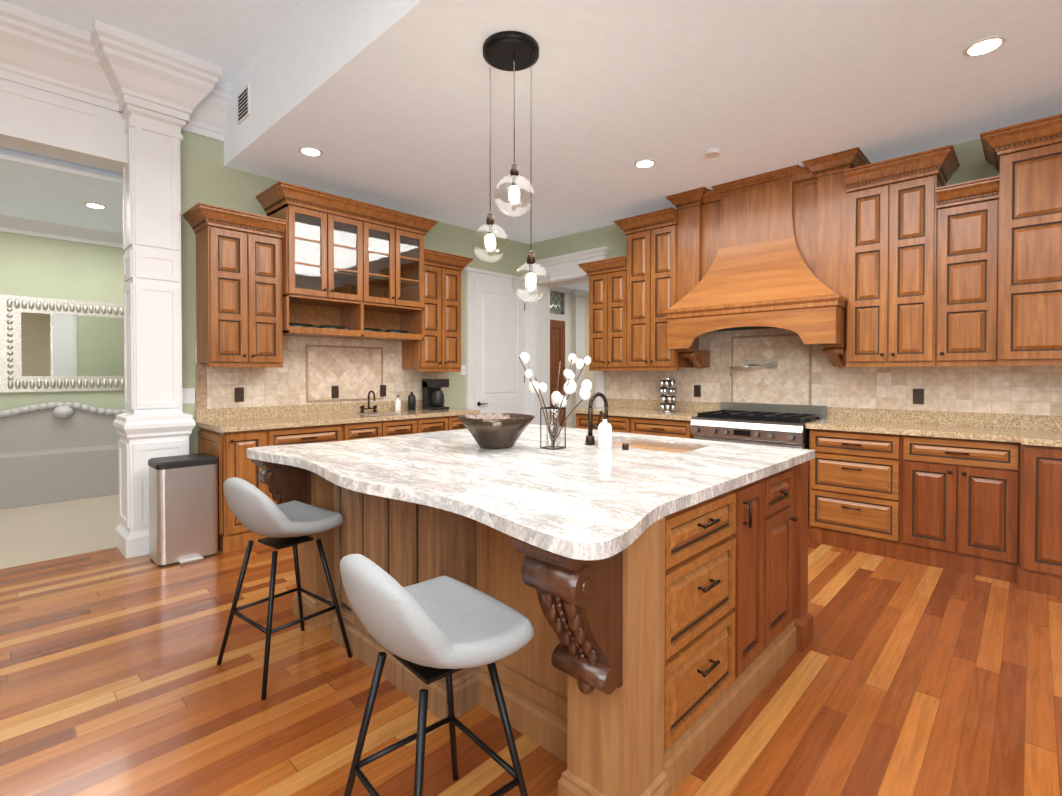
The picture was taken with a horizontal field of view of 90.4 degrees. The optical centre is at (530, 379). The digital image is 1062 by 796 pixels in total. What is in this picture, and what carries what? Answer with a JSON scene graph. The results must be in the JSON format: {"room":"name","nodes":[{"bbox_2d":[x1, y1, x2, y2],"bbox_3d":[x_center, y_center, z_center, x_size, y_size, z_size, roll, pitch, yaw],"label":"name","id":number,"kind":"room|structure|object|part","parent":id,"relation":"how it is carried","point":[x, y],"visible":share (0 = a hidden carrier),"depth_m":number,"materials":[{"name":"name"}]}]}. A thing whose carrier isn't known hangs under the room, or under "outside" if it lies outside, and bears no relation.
{"room":"kitchen","nodes":[
{"label":"kitchen","id":0,"kind":"room"},
{"bbox_2d":[0,494,120,568],"bbox_3d":[-5.319,1.315,4.534,3.880,0.104,11.000,1,1,44],"label":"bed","id":1,"kind":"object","parent":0,"point":[40,532],"depth_m":4.44,"materials":[{"name":"beige fabric"}]},
{"bbox_2d":[0,401,125,509],"bbox_3d":[-5.211,0.747,5.395,0.560,1.009,2.825,1,1,44],"label":"headboard","id":2,"kind":"object","parent":1,"relation":"on","point":[51,452],"visible":0.75,"depth_m":5.55,"materials":[{"name":"grey"}]},
{"bbox_2d":[0,147,122,247],"bbox_3d":[-5.366,-1.963,4.541,3.750,0.860,11.000,1,1,44],"label":"ceiling","id":3,"kind":"structure","parent":0,"point":[44,196],"depth_m":4.94,"materials":[{"name":"white paint"}]},
{"bbox_2d":[83,203,106,208],"bbox_3d":[-4.231,-1.686,5.121,0.179,0.007,0.179,0,1,5],"label":"recessed light","id":4,"kind":"object","parent":3,"relation":"in","point":[93,205],"depth_m":5.10,"materials":[{"name":"white paint"}]},
{"bbox_2d":[0,231,125,410],"bbox_3d":[-6.409,-0.219,5.554,1.370,2.950,11.000,1,1,44],"label":"wall","id":5,"kind":"structure","parent":0,"point":[36,266],"depth_m":5.82,"materials":[{"name":"green paint"}]},
{"bbox_2d":[0,295,123,392],"bbox_3d":[-5.070,-0.379,5.955,0.054,1.020,1.330,1,1,44],"label":"wall mirror","id":6,"kind":"object","parent":5,"relation":"attached to","point":[52,345],"visible":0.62,"depth_m":5.83,"materials":[{"name":"silver metal"}]},
{"bbox_2d":[1,0,303,83],"bbox_3d":[-1.557,-2.420,-1.796,10.500,0.200,7.580,1,1,44],"label":"ceiling","id":7,"kind":"structure","parent":0,"point":[231,38],"depth_m":3.50,"materials":[{"name":"white paint"}]},
{"bbox_2d":[0,78,527,453],"bbox_3d":[-3.831,-0.548,3.269,0.250,3.660,11.250,1,1,44],"label":"wall","id":8,"kind":"structure","parent":0,"point":[207,176],"depth_m":4.30,"materials":[{"name":"green paint"}]},
{"bbox_2d":[0,0,230,163],"bbox_3d":[-5.017,-1.968,1.536,0.400,0.779,7.528,1,1,44],"label":"trim","id":9,"kind":"structure","parent":8,"relation":"attached to","point":[106,66],"depth_m":3.67,"materials":[{"name":"white paint"}]},
{"bbox_2d":[195,331,443,408],"bbox_3d":[-1.853,-0.085,5.154,0.019,0.630,2.480,1,1,44],"label":"backsplash","id":10,"kind":"structure","parent":8,"relation":"attached to","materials":[{"name":"tile"}]},
{"bbox_2d":[464,267,528,414],"bbox_3d":[-0.380,-0.047,6.652,0.092,2.580,1.100,1,1,44],"label":"pantry door","id":11,"kind":"structure","parent":8,"relation":"in","point":[497,330],"depth_m":6.60,"materials":[{"name":"white paint"}]},
{"bbox_2d":[0,541,1061,795],"bbox_3d":[-0.163,1.372,-0.201,10.120,0.100,11.250,1,1,44],"label":"floor","id":12,"kind":"structure","parent":0,"point":[896,677],"depth_m":2.13,"materials":[{"name":"brown wood"}]},
{"bbox_2d":[113,104,194,557],"bbox_3d":[-2.896,-0.351,4.044,0.440,3.249,0.440,1,1,44],"label":"column","id":13,"kind":"structure","parent":12,"relation":"on","point":[154,421],"depth_m":3.91,"materials":[{"name":"white paint"}]},
{"bbox_2d":[148,453,217,566],"bbox_3d":[-2.489,0.920,3.789,0.369,0.712,0.378,1,1,44],"label":"trash can","id":14,"kind":"object","parent":12,"relation":"on","point":[183,509],"visible":1,"depth_m":3.69,"materials":[{"name":"silver metal"}]},
{"bbox_2d":[217,477,351,699],"bbox_3d":[-1.133,0.855,2.415,0.480,0.878,0.470,1,1,44],"label":"stool","id":15,"kind":"object","parent":12,"relation":"on","point":[256,510],"visible":1,"depth_m":2.29,"materials":[{"name":"fabric"}]},
{"bbox_3d":[-1.139,0.560,2.408,0.495,0.298,0.466,1,1,44],"label":"seat","id":16,"kind":"part","parent":15,"relation":"part of","materials":[{"name":"fabric"}]},
{"bbox_2d":[340,554,533,795],"bbox_3d":[-0.260,0.867,1.415,0.475,0.878,0.467,1,1,44],"label":"stool","id":17,"kind":"object","parent":12,"relation":"on","point":[426,632],"visible":1,"depth_m":1.32,"materials":[{"name":"fabric"}]},
{"bbox_3d":[-0.262,0.571,1.408,0.494,0.298,0.466,1,1,44],"label":"seat","id":18,"kind":"part","parent":17,"relation":"part of","materials":[{"name":"fabric"}]},
{"bbox_2d":[246,424,814,795],"bbox_3d":[0.003,0.824,2.687,2.260,0.930,1.989,1,1,44],"label":"kitchen island","id":19,"kind":"object","parent":12,"relation":"on","point":[652,659],"depth_m":1.92,"materials":[{"name":"beige wood"}]},
{"bbox_2d":[457,413,534,448],"bbox_3d":[-0.183,0.275,2.781,0.393,0.165,0.393,1,1,44],"label":"bowl","id":20,"kind":"object","parent":19,"relation":"on","point":[496,430],"visible":1,"depth_m":2.68,"materials":[{"name":"brown metal"}]},
{"bbox_3d":[0.003,0.469,2.683,2.260,0.220,1.989,1,1,44],"label":"kitchen island top","id":21,"kind":"part","parent":19,"relation":"part of","materials":[{"name":"white stone"}]},
{"bbox_2d":[519,352,591,449],"bbox_3d":[0.183,0.107,2.759,0.356,0.501,0.378,1,1,44],"label":"vase","id":22,"kind":"object","parent":19,"relation":"on","point":[559,400],"visible":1,"depth_m":2.74,"materials":[{"name":"clear glass"}]},
{"bbox_2d":[585,392,608,444],"bbox_3d":[0.389,0.213,2.910,0.108,0.285,0.193,1,1,44],"label":"island faucet","id":23,"kind":"object","parent":19,"relation":"on","point":[590,439],"visible":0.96,"depth_m":2.87,"materials":[{"name":"brown metal"}]},
{"bbox_2d":[598,412,611,448],"bbox_3d":[0.384,0.265,2.739,0.072,0.185,0.072,1,1,44],"label":"bottle","id":24,"kind":"object","parent":19,"relation":"on","point":[604,434],"visible":1,"depth_m":2.71,"materials":[{"name":"white plastic"}]},
{"bbox_2d":[622,443,628,449],"bbox_3d":[0.483,0.343,2.700,0.036,0.029,0.036,1,1,44],"label":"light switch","id":25,"kind":"object","parent":19,"relation":"on","point":[625,446],"visible":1,"depth_m":2.69,"materials":[{"name":"brown metal"}]},
{"bbox_2d":[182,114,1061,597],"bbox_3d":[0.800,-0.250,3.525,6.110,3.058,3.992,1,1,44],"label":"kitchen cabinets","id":26,"kind":"object","parent":12,"relation":"on","point":[882,338],"visible":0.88,"depth_m":4.21,"materials":[{"name":"brown wood"}]},
{"bbox_2d":[196,399,479,432],"bbox_3d":[-1.627,0.303,4.943,0.642,0.140,2.480,1,1,44],"label":"countertop","id":27,"kind":"structure","parent":26,"relation":"on","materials":[{"name":"stone"}]},
{"bbox_2d":[360,390,376,412],"bbox_3d":[-1.580,0.217,5.215,0.138,0.223,0.180,1,1,44],"label":"bar faucet","id":28,"kind":"object","parent":26,"relation":"on","point":[363,409],"visible":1,"depth_m":5.23,"materials":[{"name":"brown metal"}]},
{"bbox_2d":[356,412,405,415],"bbox_3d":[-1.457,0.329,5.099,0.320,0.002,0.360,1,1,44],"label":"bar sink","id":29,"kind":"object","parent":26,"relation":"in","point":[374,413],"depth_m":5.09,"materials":[{"name":"beige metal"}]},
{"bbox_2d":[395,395,400,410],"bbox_3d":[-1.380,0.244,5.467,0.067,0.164,0.062,1,1,44],"label":"dish soap","id":30,"kind":"object","parent":26,"relation":"on","point":[397,404],"visible":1,"depth_m":5.44,"materials":[{"name":"white plastic"}]},
{"bbox_2d":[408,392,415,409],"bbox_3d":[-1.264,0.230,5.591,0.080,0.190,0.078,1,1,44],"label":"jar","id":31,"kind":"object","parent":26,"relation":"on","point":[411,401],"visible":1,"depth_m":5.56,"materials":[{"name":"black ceramic"}]},
{"bbox_2d":[422,379,448,409],"bbox_3d":[-1.034,0.158,5.716,0.240,0.329,0.180,1,1,44],"label":"coffee maker","id":32,"kind":"object","parent":26,"relation":"on","point":[432,395],"visible":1,"depth_m":5.66,"materials":[{"name":"black plastic"}]},
{"bbox_2d":[659,378,675,412],"bbox_3d":[1.381,0.155,5.323,0.170,0.344,0.170,1,1,44],"label":"spice rack","id":33,"kind":"object","parent":26,"relation":"on","point":[665,397],"visible":1,"depth_m":5.27,"materials":[{"name":"silver metal"}]},
{"bbox_2d":[690,402,826,526],"bbox_3d":[1.985,0.746,4.645,0.928,1.040,0.718,1,1,44],"label":"stove","id":34,"kind":"object","parent":26,"relation":"in","point":[778,424],"depth_m":4.51,"materials":[{"name":"silver metal"}]},
{"bbox_2d":[663,147,870,368],"bbox_3d":[2.000,-0.945,4.698,1.640,1.696,0.627,1,1,44],"label":"hood","id":35,"kind":"object","parent":26,"relation":"attached to","point":[764,270],"depth_m":4.57,"materials":[{"name":"brown wood"}]},
{"bbox_2d":[571,398,1061,446],"bbox_3d":[2.380,0.310,4.271,4.840,0.140,0.742,1,1,44],"label":"countertop","id":36,"kind":"structure","parent":26,"relation":"on","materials":[{"name":"stone"}]},
{"bbox_2d":[550,289,592,427],"bbox_3d":[0.894,-0.321,9.992,0.270,3.050,5.000,1,1,44],"label":"wall","id":37,"kind":"structure","parent":0,"point":[588,375],"depth_m":9.61,"materials":[{"name":"beige"}]},
{"bbox_2d":[550,286,595,427],"bbox_3d":[0.667,-0.292,9.470,0.120,3.005,2.470,1,1,44],"label":"front door","id":38,"kind":"structure","parent":37,"relation":"in","point":[559,337],"depth_m":9.45,"materials":[{"name":"brown wood"}]},
{"bbox_2d":[561,282,588,290],"bbox_3d":[2.427,-1.727,8.344,4.200,0.200,4.750,1,1,44],"label":"ceiling","id":39,"kind":"structure","parent":0,"point":[583,286],"depth_m":9.28,"materials":[{"name":"white paint"}]},
{"bbox_2d":[224,0,1061,243],"bbox_3d":[2.408,-2.163,2.372,10.500,0.810,3.920,1,1,44],"label":"ceiling","id":40,"kind":"structure","parent":0,"point":[384,103],"depth_m":3.34,"materials":[{"name":"white paint"}]},
{"bbox_2d":[238,83,249,124],"bbox_3d":[-2.208,-2.112,4.050,0.240,0.230,0.014,1,1,44],"label":"ceiling vent","id":41,"kind":"object","parent":40,"relation":"in","point":[243,104],"visible":0.98,"depth_m":4.03,"materials":[{"name":"white metal"}]},
{"bbox_2d":[298,146,322,156],"bbox_3d":[-1.716,-1.774,4.106,0.179,0.007,0.179,0,1,5],"label":"recessed light","id":42,"kind":"object","parent":40,"relation":"in","point":[309,151],"depth_m":4.09,"materials":[{"name":"white paint"}]},
{"bbox_2d":[471,31,550,300],"bbox_3d":[-0.125,-1.085,2.838,0.465,1.354,0.305,1,1,44],"label":"pendant light","id":43,"kind":"object","parent":40,"relation":"hanging from","point":[514,51],"visible":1,"depth_m":2.78,"materials":[{"name":"black metal"}]},
{"bbox_2d":[634,159,655,167],"bbox_3d":[0.937,-1.777,4.342,0.179,0.007,0.179,1,1,38],"label":"recessed light","id":44,"kind":"object","parent":40,"relation":"in","point":[644,163],"depth_m":4.33,"materials":[{"name":"white paint"}]},
{"bbox_2d":[704,147,720,157],"bbox_3d":[1.410,-1.760,4.099,0.130,0.034,0.130,1,1,44],"label":"smoke detector","id":45,"kind":"object","parent":40,"relation":"attached to","point":[713,152],"visible":1,"depth_m":4.06,"materials":[{"name":"white paint"}]},
{"bbox_2d":[963,35,1006,56],"bbox_3d":[2.398,-1.759,2.786,0.179,0.007,0.179,1,1,38],"label":"recessed light","id":46,"kind":"object","parent":40,"relation":"in","point":[984,46],"depth_m":2.78,"materials":[{"name":"white paint"}]},
{"bbox_2d":[528,138,999,424],"bbox_3d":[3.582,-0.249,3.809,10.250,3.050,0.250,1,1,44],"label":"wall","id":47,"kind":"structure","parent":0,"point":[974,165],"depth_m":6.13,"materials":[{"name":"green paint"}]},
{"bbox_2d":[524,246,608,425],"bbox_3d":[0.493,-0.153,6.693,1.320,2.790,0.335,1,1,44],"label":"door frame","id":48,"kind":"structure","parent":47,"relation":"attached to","point":[565,269],"depth_m":6.96,"materials":[{"name":"white paint"}]},
{"bbox_2d":[605,328,1061,417],"bbox_3d":[2.629,-0.033,4.529,4.840,1.000,0.019,1,1,44],"label":"backsplash","id":49,"kind":"structure","parent":47,"relation":"attached to","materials":[{"name":"tile"}]}
]}

